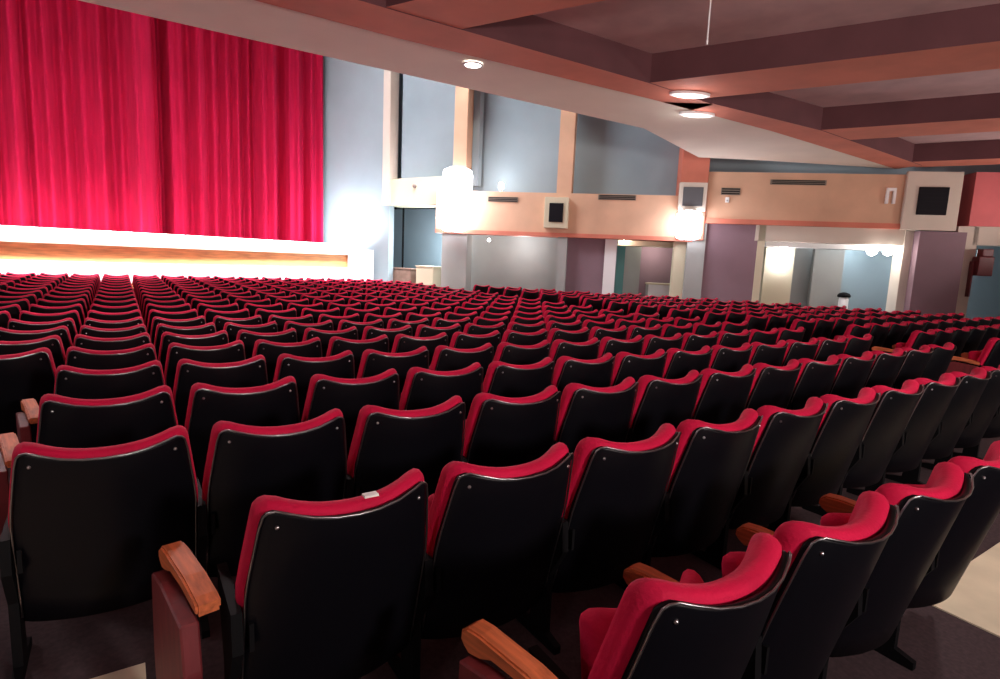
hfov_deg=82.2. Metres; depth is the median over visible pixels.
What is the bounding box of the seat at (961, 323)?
[952,318,966,328]
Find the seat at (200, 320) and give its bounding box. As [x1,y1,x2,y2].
[150,316,205,344]
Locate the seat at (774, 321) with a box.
[764,314,787,331]
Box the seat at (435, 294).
[431,292,453,298]
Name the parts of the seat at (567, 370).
edge trim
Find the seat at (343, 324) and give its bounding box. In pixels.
[337,319,383,339]
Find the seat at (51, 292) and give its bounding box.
[49,290,91,305]
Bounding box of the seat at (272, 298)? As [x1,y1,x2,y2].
[265,294,295,304]
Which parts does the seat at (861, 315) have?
panel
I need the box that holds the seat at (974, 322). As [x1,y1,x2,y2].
[965,317,979,327]
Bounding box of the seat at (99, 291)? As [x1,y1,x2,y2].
[96,290,134,295]
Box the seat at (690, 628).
[459,532,791,678]
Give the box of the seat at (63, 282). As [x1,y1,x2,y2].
[62,281,96,293]
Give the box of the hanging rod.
[706,0,710,44]
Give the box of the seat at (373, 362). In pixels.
[356,346,428,401]
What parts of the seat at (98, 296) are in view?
panel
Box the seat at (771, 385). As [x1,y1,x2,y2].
[744,359,802,410]
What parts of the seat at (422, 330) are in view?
edge trim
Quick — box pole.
[402,208,404,267]
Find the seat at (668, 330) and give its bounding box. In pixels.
[661,323,693,336]
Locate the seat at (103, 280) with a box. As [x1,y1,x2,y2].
[101,279,130,282]
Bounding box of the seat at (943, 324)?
[938,319,953,330]
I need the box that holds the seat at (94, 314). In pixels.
[87,309,141,320]
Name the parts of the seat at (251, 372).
edge trim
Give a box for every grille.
[549,203,563,221]
[682,187,703,205]
[916,187,949,214]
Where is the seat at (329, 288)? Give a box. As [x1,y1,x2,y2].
[327,286,349,292]
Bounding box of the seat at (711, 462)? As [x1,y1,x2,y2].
[614,408,762,589]
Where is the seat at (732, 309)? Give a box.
[728,307,745,312]
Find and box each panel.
[565,238,604,294]
[622,246,641,295]
[638,247,672,296]
[700,224,757,301]
[759,247,794,304]
[789,248,812,307]
[807,249,844,306]
[840,250,892,310]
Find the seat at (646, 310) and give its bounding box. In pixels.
[632,304,657,314]
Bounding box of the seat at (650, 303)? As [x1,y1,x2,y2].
[648,301,666,305]
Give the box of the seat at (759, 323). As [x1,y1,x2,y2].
[744,314,768,330]
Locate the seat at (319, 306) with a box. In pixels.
[287,302,322,316]
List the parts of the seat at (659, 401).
frame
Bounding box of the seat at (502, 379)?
[481,357,554,397]
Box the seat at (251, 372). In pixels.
[173,355,267,426]
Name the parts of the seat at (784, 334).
panel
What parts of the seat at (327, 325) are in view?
edge trim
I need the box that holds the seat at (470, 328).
[463,322,505,342]
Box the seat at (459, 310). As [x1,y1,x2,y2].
[454,306,483,316]
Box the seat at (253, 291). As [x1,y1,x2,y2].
[248,288,275,295]
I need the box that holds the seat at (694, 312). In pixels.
[688,308,709,320]
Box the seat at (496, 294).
[478,292,498,297]
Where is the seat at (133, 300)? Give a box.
[92,298,137,305]
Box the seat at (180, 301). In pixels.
[142,298,184,320]
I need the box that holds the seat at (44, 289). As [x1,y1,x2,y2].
[7,286,48,295]
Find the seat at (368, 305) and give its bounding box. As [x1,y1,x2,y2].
[364,302,395,315]
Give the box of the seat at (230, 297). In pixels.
[227,294,259,303]
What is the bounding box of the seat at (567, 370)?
[551,353,614,398]
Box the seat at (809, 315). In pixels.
[805,313,823,320]
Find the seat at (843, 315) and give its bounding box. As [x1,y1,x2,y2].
[840,312,855,318]
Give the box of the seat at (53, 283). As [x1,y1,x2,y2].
[21,281,56,289]
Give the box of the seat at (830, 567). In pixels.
[623,491,898,678]
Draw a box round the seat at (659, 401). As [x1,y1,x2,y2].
[624,370,702,442]
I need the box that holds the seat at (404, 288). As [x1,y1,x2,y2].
[401,287,421,292]
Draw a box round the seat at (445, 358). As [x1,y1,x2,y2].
[429,343,493,381]
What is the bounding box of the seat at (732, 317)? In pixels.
[725,311,746,323]
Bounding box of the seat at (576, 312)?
[572,309,598,318]
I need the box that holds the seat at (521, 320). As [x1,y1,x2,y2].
[510,315,543,323]
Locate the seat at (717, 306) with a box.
[713,303,729,308]
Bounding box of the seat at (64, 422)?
[0,385,177,534]
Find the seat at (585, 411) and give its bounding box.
[551,377,638,458]
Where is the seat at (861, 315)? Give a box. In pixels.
[855,311,870,317]
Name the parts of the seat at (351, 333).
edge trim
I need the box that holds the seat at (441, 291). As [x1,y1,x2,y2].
[439,290,458,294]
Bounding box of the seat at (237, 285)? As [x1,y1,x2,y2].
[234,283,258,288]
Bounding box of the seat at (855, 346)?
[843,334,873,356]
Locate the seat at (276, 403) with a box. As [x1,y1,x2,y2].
[185,376,299,488]
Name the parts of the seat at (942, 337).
panel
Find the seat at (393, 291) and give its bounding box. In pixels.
[391,289,413,295]
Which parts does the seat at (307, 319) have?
edge trim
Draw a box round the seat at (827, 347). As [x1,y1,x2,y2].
[814,336,848,361]
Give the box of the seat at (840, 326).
[829,317,853,339]
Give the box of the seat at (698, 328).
[692,322,721,334]
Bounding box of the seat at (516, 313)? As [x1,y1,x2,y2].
[513,310,542,317]
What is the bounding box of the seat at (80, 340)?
[73,332,150,350]
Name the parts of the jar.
lid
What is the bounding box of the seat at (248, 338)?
[236,328,297,358]
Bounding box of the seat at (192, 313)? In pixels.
[147,309,197,334]
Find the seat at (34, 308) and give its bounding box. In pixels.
[29,304,84,324]
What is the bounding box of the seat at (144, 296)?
[140,294,179,315]
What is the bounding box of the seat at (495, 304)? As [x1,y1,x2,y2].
[490,301,515,313]
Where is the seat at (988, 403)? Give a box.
[921,365,999,469]
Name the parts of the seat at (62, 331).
edge trim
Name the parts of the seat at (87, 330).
edge trim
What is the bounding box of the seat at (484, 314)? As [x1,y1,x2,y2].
[480,311,510,323]
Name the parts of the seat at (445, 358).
edge trim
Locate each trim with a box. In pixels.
[0,238,347,254]
[346,249,373,280]
[390,176,442,207]
[435,229,691,241]
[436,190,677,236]
[618,240,672,247]
[704,218,899,228]
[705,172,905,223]
[764,242,893,250]
[957,172,999,226]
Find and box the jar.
[837,292,850,308]
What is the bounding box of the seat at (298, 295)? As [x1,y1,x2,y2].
[289,291,317,299]
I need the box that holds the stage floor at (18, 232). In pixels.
[0,225,337,251]
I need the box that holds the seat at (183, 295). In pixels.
[181,291,214,299]
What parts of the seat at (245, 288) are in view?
panel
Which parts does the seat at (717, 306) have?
panel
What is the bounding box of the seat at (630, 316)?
[605,313,633,322]
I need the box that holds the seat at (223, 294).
[220,291,250,298]
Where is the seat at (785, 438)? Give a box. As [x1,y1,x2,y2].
[691,397,827,569]
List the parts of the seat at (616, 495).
frame, panel, edge trim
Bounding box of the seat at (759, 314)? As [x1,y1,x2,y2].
[745,310,764,317]
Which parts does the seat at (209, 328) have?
edge trim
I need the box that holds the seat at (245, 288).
[240,285,266,291]
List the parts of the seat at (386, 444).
frame, edge trim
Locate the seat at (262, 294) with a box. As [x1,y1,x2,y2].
[255,291,285,299]
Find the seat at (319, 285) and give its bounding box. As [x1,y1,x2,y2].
[317,284,338,289]
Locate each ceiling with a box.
[79,0,899,168]
[534,0,999,143]
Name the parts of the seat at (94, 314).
panel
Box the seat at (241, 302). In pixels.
[235,298,270,309]
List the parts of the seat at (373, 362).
edge trim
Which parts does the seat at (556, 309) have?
panel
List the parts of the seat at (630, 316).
panel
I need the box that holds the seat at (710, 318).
[700,311,726,324]
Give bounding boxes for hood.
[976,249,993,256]
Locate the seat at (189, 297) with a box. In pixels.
[185,294,221,304]
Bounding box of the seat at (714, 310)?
[710,307,728,312]
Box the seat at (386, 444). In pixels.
[343,395,465,523]
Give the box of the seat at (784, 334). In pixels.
[775,326,805,344]
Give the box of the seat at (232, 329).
[223,321,277,342]
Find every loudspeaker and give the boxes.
[543,197,568,228]
[677,182,707,211]
[899,171,964,230]
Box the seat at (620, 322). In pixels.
[614,318,645,328]
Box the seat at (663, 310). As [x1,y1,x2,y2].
[657,304,676,319]
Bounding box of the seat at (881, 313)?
[870,311,883,317]
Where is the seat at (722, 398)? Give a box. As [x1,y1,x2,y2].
[692,364,756,423]
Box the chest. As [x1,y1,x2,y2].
[415,265,440,286]
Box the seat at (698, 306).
[695,304,712,309]
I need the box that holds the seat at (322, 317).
[318,313,359,330]
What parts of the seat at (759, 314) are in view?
panel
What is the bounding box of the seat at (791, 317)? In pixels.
[785,313,806,328]
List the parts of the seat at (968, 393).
frame, panel, edge trim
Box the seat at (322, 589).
[151,468,427,678]
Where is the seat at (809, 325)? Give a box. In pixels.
[790,318,815,341]
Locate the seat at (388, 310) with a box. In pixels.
[383,307,416,320]
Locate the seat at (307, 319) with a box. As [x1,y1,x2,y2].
[268,314,313,331]
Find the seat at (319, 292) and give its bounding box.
[310,289,334,295]
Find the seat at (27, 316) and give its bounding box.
[19,310,81,333]
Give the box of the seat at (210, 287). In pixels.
[208,285,235,291]
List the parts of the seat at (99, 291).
panel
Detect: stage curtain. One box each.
[0,0,162,234]
[154,18,322,242]
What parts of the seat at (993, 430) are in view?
panel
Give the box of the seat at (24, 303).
[0,298,29,310]
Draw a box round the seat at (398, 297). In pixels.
[394,295,419,303]
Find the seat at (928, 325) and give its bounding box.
[922,320,939,331]
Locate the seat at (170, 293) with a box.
[139,290,175,308]
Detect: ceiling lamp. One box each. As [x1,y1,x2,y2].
[669,91,709,98]
[679,111,714,117]
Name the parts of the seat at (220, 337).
edge trim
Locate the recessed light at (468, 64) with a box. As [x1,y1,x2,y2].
[462,61,482,68]
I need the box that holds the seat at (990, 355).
[946,337,999,374]
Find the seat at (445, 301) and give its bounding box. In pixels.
[441,298,466,306]
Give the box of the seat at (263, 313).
[255,308,296,323]
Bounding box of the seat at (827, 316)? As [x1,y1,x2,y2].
[823,312,840,319]
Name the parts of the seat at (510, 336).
panel, edge trim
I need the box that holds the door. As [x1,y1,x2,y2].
[614,246,625,293]
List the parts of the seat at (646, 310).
panel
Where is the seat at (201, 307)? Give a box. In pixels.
[197,303,238,315]
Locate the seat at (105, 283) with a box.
[100,282,131,285]
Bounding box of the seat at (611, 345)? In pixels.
[597,335,643,357]
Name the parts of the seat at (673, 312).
panel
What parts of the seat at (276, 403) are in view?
edge trim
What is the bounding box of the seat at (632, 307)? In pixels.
[627,301,647,314]
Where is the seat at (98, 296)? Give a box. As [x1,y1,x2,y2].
[94,294,135,300]
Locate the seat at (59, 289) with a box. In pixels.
[54,287,93,302]
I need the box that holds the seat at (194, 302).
[191,298,229,309]
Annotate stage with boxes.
[0,241,346,266]
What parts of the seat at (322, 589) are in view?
panel, armrest, frame, edge trim, panel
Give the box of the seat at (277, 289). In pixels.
[271,286,295,292]
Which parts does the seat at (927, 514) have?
armrest, frame, panel, edge trim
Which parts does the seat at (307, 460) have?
frame, panel, edge trim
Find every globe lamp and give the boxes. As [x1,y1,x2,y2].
[866,246,877,255]
[882,246,893,255]
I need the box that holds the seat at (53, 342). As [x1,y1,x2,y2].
[0,335,65,368]
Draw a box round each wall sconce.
[441,200,467,232]
[442,166,472,201]
[675,210,702,240]
[777,247,787,271]
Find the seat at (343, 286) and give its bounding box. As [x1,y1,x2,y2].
[342,285,362,290]
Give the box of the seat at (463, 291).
[461,290,480,294]
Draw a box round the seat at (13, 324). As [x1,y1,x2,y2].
[8,318,77,344]
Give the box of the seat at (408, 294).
[406,292,428,298]
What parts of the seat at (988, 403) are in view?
frame, panel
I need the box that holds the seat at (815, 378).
[787,355,841,409]
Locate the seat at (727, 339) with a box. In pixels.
[716,329,750,347]
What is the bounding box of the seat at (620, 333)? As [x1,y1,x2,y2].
[588,325,627,341]
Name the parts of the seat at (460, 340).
edge trim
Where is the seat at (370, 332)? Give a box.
[361,325,412,352]
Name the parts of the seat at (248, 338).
edge trim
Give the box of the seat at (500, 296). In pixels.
[497,295,518,302]
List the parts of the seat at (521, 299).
panel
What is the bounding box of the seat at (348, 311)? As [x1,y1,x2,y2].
[343,307,379,321]
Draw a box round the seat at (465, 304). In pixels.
[462,302,488,310]
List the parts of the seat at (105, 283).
panel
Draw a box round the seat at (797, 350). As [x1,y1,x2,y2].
[781,338,819,366]
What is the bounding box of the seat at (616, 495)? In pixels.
[516,423,680,654]
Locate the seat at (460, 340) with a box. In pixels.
[449,330,500,359]
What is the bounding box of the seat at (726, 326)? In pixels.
[721,321,748,332]
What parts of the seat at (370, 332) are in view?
edge trim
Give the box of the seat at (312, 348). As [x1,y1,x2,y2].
[252,337,321,383]
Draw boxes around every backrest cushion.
[0,298,29,305]
[0,304,21,311]
[0,311,10,319]
[0,326,72,345]
[0,347,55,374]
[8,318,77,334]
[8,425,197,531]
[21,281,56,286]
[36,385,177,442]
[54,360,165,393]
[84,317,143,324]
[154,322,215,346]
[170,282,198,286]
[173,285,203,290]
[173,355,265,404]
[177,287,208,293]
[185,376,295,431]
[197,303,238,311]
[202,408,342,511]
[204,308,249,317]
[208,285,235,288]
[213,288,242,291]
[213,315,261,323]
[220,291,250,294]
[223,321,276,329]
[227,294,259,297]
[235,298,270,302]
[235,468,423,618]
[236,328,295,339]
[240,285,266,287]
[244,303,282,308]
[248,288,275,290]
[252,337,319,356]
[255,291,285,295]
[255,308,296,315]
[265,294,295,298]
[268,314,312,322]
[271,286,295,288]
[273,350,352,381]
[275,298,308,303]
[279,288,305,291]
[283,320,332,330]
[287,302,322,309]
[289,291,316,295]
[299,286,323,289]
[300,294,329,299]
[301,307,339,315]
[301,368,396,421]
[302,326,356,341]
[310,289,334,292]
[312,298,343,304]
[318,313,358,322]
[321,291,347,295]
[326,334,387,356]
[327,302,360,309]
[333,294,361,299]
[337,319,381,330]
[338,289,362,292]
[343,307,379,315]
[347,395,462,477]
[348,298,377,304]
[351,292,375,295]
[356,346,426,378]
[361,325,410,339]
[363,313,401,321]
[364,302,395,309]
[365,295,390,299]
[379,292,402,295]
[381,298,407,303]
[383,307,416,315]
[386,318,427,328]
[391,332,446,352]
[394,295,419,299]
[399,302,428,308]
[405,312,440,320]
[406,292,428,295]
[412,298,437,303]
[415,323,459,336]
[420,306,450,314]
[422,295,445,299]
[425,442,568,557]
[429,343,491,370]
[431,302,458,307]
[432,317,469,326]
[441,298,465,302]
[449,295,470,298]
[449,330,498,347]
[454,306,482,312]
[462,302,487,306]
[463,322,503,333]
[468,298,491,302]
[473,316,507,323]
[474,295,494,298]
[480,311,510,317]
[486,306,512,311]
[490,301,514,305]
[494,298,516,301]
[548,337,597,360]
[551,353,612,385]
[559,295,578,302]
[562,423,675,519]
[568,305,591,309]
[572,309,597,314]
[576,314,604,320]
[582,298,601,306]
[588,532,781,678]
[607,301,627,310]
[657,304,676,312]
[665,408,757,491]
[728,307,744,310]
[744,314,767,321]
[748,397,822,463]
[773,491,889,589]
[790,318,814,329]
[793,355,838,390]
[816,387,875,434]
[832,317,852,330]
[834,351,872,379]
[843,323,870,335]
[869,322,888,333]
[871,348,903,367]
[871,380,918,404]
[875,462,963,508]
[886,315,900,320]
[888,321,906,331]
[901,345,930,357]
[905,329,934,347]
[906,320,922,327]
[914,373,955,386]
[922,320,938,324]
[928,342,953,349]
[934,328,952,332]
[938,319,952,322]
[948,440,999,472]
[951,367,986,378]
[952,326,969,330]
[968,325,984,329]
[977,337,999,364]
[981,365,999,371]
[983,324,998,328]
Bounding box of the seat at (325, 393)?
[301,368,398,459]
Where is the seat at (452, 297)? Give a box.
[449,295,471,301]
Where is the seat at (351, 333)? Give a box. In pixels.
[302,326,357,356]
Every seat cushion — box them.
[428,494,433,513]
[579,569,703,678]
[722,551,745,576]
[820,513,851,525]
[895,342,905,347]
[906,484,925,487]
[968,349,982,360]
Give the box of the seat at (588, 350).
[548,337,599,372]
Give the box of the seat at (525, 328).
[506,321,545,332]
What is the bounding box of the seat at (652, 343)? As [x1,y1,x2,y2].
[641,333,683,354]
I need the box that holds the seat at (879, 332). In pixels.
[833,322,890,351]
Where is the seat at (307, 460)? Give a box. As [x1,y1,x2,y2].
[196,408,346,638]
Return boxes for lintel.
[755,225,904,245]
[972,226,999,246]
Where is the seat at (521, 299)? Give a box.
[518,298,540,302]
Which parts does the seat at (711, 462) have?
frame, panel, edge trim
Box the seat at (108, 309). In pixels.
[90,303,139,312]
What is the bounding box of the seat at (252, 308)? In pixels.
[244,303,282,316]
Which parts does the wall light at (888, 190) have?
leg, leg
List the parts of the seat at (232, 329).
edge trim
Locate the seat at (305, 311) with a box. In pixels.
[301,307,339,322]
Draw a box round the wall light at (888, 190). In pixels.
[884,188,896,203]
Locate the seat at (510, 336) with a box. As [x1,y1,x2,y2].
[501,328,547,345]
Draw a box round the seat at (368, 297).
[365,295,391,303]
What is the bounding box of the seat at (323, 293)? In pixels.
[321,291,347,299]
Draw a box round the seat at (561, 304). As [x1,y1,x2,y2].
[541,301,564,309]
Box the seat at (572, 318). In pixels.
[544,314,575,328]
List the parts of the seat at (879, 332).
panel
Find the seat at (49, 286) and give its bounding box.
[14,283,52,291]
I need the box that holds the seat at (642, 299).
[640,298,656,301]
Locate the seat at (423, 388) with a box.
[399,362,482,418]
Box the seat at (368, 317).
[363,313,401,328]
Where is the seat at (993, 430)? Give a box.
[952,406,999,459]
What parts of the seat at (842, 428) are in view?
frame, panel, edge trim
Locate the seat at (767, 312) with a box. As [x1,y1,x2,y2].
[765,310,782,315]
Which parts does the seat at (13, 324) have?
edge trim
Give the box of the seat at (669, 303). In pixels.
[666,301,683,305]
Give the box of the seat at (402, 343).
[391,332,447,365]
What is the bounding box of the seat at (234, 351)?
[164,340,245,393]
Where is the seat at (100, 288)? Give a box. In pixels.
[98,287,133,291]
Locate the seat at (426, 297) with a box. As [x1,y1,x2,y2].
[422,295,446,302]
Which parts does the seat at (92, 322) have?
edge trim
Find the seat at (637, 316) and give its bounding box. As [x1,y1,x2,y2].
[633,313,659,320]
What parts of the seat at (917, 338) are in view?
armrest, panel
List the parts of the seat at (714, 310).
panel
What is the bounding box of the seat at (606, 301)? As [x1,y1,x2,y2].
[602,298,621,308]
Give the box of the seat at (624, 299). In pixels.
[622,298,639,302]
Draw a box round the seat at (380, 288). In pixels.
[378,287,398,292]
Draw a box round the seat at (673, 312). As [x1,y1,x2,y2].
[662,308,689,319]
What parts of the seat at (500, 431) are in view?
frame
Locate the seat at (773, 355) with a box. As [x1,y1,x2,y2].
[748,340,787,366]
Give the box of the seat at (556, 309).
[542,305,567,315]
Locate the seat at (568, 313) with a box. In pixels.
[543,310,571,320]
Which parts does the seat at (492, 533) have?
frame, panel, edge trim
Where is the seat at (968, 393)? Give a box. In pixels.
[885,367,991,484]
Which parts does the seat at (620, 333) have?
edge trim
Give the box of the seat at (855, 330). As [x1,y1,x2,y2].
[834,323,871,339]
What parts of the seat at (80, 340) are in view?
edge trim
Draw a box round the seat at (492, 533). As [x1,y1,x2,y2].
[388,442,573,678]
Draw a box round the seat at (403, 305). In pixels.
[399,302,428,313]
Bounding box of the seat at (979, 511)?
[819,440,999,670]
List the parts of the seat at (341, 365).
edge trim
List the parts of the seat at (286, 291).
panel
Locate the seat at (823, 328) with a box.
[810,317,835,338]
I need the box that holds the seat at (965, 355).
[961,352,967,357]
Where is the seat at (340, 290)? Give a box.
[338,289,362,295]
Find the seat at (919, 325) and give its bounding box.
[901,320,924,342]
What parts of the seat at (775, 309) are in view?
panel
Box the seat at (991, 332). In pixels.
[976,324,999,350]
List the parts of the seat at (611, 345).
edge trim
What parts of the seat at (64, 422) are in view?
panel, armrest, panel, edge trim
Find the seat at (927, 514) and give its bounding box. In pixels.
[736,462,973,678]
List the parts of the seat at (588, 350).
edge trim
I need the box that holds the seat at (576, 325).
[546,320,581,339]
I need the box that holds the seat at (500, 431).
[460,385,560,466]
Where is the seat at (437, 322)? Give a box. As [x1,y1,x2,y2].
[432,317,470,331]
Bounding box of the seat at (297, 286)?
[291,284,313,289]
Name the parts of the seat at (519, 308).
panel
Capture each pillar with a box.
[382,70,398,204]
[441,233,472,290]
[453,86,473,169]
[555,237,567,292]
[556,110,577,192]
[602,239,616,293]
[669,241,686,298]
[676,148,709,239]
[682,223,706,298]
[751,225,766,301]
[885,230,914,311]
[947,226,979,317]
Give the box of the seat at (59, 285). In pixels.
[58,284,95,297]
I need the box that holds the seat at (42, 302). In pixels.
[37,298,87,318]
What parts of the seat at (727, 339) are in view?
edge trim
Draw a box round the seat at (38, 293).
[0,290,42,299]
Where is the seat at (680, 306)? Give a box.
[677,304,695,309]
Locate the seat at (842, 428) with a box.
[762,387,880,531]
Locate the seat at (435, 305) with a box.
[431,302,459,312]
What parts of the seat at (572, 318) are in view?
panel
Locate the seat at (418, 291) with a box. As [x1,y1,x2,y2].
[416,289,436,295]
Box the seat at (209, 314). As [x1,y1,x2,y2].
[204,308,249,323]
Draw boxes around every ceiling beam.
[255,0,712,109]
[386,0,603,28]
[650,3,999,98]
[663,92,921,168]
[821,93,999,139]
[912,139,999,166]
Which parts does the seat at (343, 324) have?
edge trim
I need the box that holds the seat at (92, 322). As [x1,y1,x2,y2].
[84,317,143,328]
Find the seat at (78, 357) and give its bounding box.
[65,343,156,369]
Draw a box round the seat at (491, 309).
[486,306,513,317]
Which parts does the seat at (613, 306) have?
panel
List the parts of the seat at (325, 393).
edge trim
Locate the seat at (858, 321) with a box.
[853,316,870,325]
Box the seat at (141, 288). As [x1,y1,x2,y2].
[137,287,171,304]
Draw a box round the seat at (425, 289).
[424,287,443,292]
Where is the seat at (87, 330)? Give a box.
[79,324,146,337]
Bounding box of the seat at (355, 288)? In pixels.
[353,287,374,292]
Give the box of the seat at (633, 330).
[626,324,662,339]
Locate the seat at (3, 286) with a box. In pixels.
[0,283,7,290]
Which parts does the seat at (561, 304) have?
panel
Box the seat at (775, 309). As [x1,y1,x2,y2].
[762,306,778,311]
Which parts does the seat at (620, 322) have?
panel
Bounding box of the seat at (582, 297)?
[579,295,597,306]
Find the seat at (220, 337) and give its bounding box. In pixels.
[158,330,228,373]
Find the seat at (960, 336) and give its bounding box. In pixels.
[951,326,970,361]
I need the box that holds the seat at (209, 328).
[154,322,215,359]
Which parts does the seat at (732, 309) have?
panel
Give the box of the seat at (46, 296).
[43,294,89,310]
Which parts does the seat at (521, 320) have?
panel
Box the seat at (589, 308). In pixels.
[568,305,592,314]
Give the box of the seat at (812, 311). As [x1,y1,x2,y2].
[798,309,814,315]
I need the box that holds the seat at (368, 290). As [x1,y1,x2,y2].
[365,289,388,295]
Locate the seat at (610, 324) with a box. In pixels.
[582,319,614,329]
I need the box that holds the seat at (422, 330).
[415,323,460,346]
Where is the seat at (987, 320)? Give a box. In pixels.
[977,317,991,326]
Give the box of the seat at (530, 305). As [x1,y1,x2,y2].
[516,301,540,307]
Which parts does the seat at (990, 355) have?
panel, armrest, frame, panel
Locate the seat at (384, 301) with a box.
[381,298,408,308]
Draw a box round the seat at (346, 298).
[333,294,361,304]
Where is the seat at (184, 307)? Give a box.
[144,303,190,328]
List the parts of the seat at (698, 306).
panel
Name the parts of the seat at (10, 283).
panel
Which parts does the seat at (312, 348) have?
edge trim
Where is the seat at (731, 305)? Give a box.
[730,303,745,308]
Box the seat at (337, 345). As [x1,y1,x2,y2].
[326,334,388,378]
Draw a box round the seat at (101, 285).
[99,284,132,288]
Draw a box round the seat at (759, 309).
[746,307,762,311]
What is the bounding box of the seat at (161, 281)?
[134,280,162,292]
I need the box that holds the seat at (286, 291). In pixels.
[279,288,305,295]
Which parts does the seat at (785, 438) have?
frame, panel, edge trim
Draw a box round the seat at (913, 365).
[891,345,933,388]
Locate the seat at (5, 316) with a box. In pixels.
[0,311,10,328]
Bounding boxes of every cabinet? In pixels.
[393,267,415,282]
[645,282,669,296]
[965,249,994,296]
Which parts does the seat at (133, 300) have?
panel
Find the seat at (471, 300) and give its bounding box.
[468,298,492,305]
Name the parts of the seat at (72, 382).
panel, armrest, edge trim, panel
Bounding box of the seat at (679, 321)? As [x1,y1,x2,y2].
[674,316,700,325]
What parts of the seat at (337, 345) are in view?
edge trim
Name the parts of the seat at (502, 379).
edge trim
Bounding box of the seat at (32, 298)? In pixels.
[0,294,36,304]
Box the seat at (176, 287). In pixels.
[173,285,203,293]
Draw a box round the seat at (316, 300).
[312,298,344,309]
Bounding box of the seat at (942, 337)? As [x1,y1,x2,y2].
[892,328,954,348]
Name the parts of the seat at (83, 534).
frame, edge trim, panel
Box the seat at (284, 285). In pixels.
[263,284,286,289]
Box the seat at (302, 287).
[299,286,323,292]
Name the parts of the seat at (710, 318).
panel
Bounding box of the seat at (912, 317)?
[900,314,915,322]
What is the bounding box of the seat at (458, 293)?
[455,292,476,297]
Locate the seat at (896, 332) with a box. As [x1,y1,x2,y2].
[882,321,907,352]
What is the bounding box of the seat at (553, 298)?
[539,293,557,305]
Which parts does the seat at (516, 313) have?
panel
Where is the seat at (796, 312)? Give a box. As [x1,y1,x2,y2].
[782,310,799,314]
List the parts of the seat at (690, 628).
panel, armrest, frame, panel, edge trim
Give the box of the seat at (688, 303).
[683,300,699,305]
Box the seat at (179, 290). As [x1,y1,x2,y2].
[177,287,208,297]
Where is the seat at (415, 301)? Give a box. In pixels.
[412,298,438,307]
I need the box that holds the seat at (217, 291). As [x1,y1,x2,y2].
[213,288,242,294]
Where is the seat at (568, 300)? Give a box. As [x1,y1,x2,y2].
[559,295,579,307]
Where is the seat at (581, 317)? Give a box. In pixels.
[576,314,605,326]
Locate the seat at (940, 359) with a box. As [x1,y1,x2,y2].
[921,342,956,380]
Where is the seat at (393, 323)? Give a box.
[386,318,428,336]
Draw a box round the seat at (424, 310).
[420,306,451,318]
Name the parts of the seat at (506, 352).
edge trim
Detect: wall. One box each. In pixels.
[0,260,347,282]
[323,56,484,280]
[393,209,441,267]
[397,207,999,318]
[401,74,999,195]
[471,235,557,290]
[903,231,966,315]
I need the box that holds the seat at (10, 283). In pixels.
[0,280,14,286]
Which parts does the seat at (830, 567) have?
armrest, frame, panel, edge trim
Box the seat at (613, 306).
[598,301,628,315]
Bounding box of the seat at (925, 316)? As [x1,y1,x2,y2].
[914,314,928,322]
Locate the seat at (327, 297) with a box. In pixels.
[300,294,329,304]
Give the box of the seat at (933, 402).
[846,373,960,495]
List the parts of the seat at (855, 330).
panel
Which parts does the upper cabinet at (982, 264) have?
pull rod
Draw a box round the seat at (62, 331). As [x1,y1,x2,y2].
[0,326,72,354]
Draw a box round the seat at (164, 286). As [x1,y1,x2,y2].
[136,284,168,300]
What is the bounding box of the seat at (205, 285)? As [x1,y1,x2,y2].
[203,283,229,287]
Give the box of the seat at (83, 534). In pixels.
[0,425,197,678]
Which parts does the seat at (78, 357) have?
edge trim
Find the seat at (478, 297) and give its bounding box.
[474,295,495,301]
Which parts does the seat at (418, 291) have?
panel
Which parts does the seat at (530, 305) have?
panel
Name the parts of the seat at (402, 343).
edge trim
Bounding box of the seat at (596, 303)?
[568,298,602,310]
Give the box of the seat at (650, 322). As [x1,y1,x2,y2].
[645,317,674,327]
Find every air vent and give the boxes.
[488,197,517,201]
[598,194,635,199]
[721,188,740,194]
[770,179,826,184]
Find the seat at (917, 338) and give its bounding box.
[871,329,936,353]
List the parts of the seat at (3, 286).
panel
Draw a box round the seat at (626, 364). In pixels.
[610,349,666,386]
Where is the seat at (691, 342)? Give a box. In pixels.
[681,331,718,350]
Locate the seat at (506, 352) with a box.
[492,340,550,364]
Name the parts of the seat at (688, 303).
panel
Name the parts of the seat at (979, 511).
armrest, frame, panel, edge trim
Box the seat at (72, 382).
[16,360,165,442]
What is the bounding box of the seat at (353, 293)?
[351,292,376,299]
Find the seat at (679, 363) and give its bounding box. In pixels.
[661,345,712,378]
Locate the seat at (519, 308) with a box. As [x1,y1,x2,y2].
[515,305,541,312]
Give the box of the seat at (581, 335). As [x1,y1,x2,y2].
[547,327,589,348]
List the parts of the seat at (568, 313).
panel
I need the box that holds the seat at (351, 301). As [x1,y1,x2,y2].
[348,298,377,309]
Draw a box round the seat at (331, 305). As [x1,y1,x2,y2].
[327,302,360,315]
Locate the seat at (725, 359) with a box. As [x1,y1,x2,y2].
[708,343,752,371]
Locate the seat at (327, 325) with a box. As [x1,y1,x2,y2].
[283,320,333,341]
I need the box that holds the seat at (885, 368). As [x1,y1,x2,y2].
[863,348,906,387]
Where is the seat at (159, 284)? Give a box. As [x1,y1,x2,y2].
[135,282,165,295]
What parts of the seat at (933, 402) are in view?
frame, panel, edge trim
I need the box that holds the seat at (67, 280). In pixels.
[65,279,97,290]
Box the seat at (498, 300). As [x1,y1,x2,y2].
[494,298,516,308]
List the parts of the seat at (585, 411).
edge trim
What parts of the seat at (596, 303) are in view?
panel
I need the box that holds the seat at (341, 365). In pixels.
[273,350,354,422]
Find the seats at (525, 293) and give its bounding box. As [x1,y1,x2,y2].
[0,272,999,326]

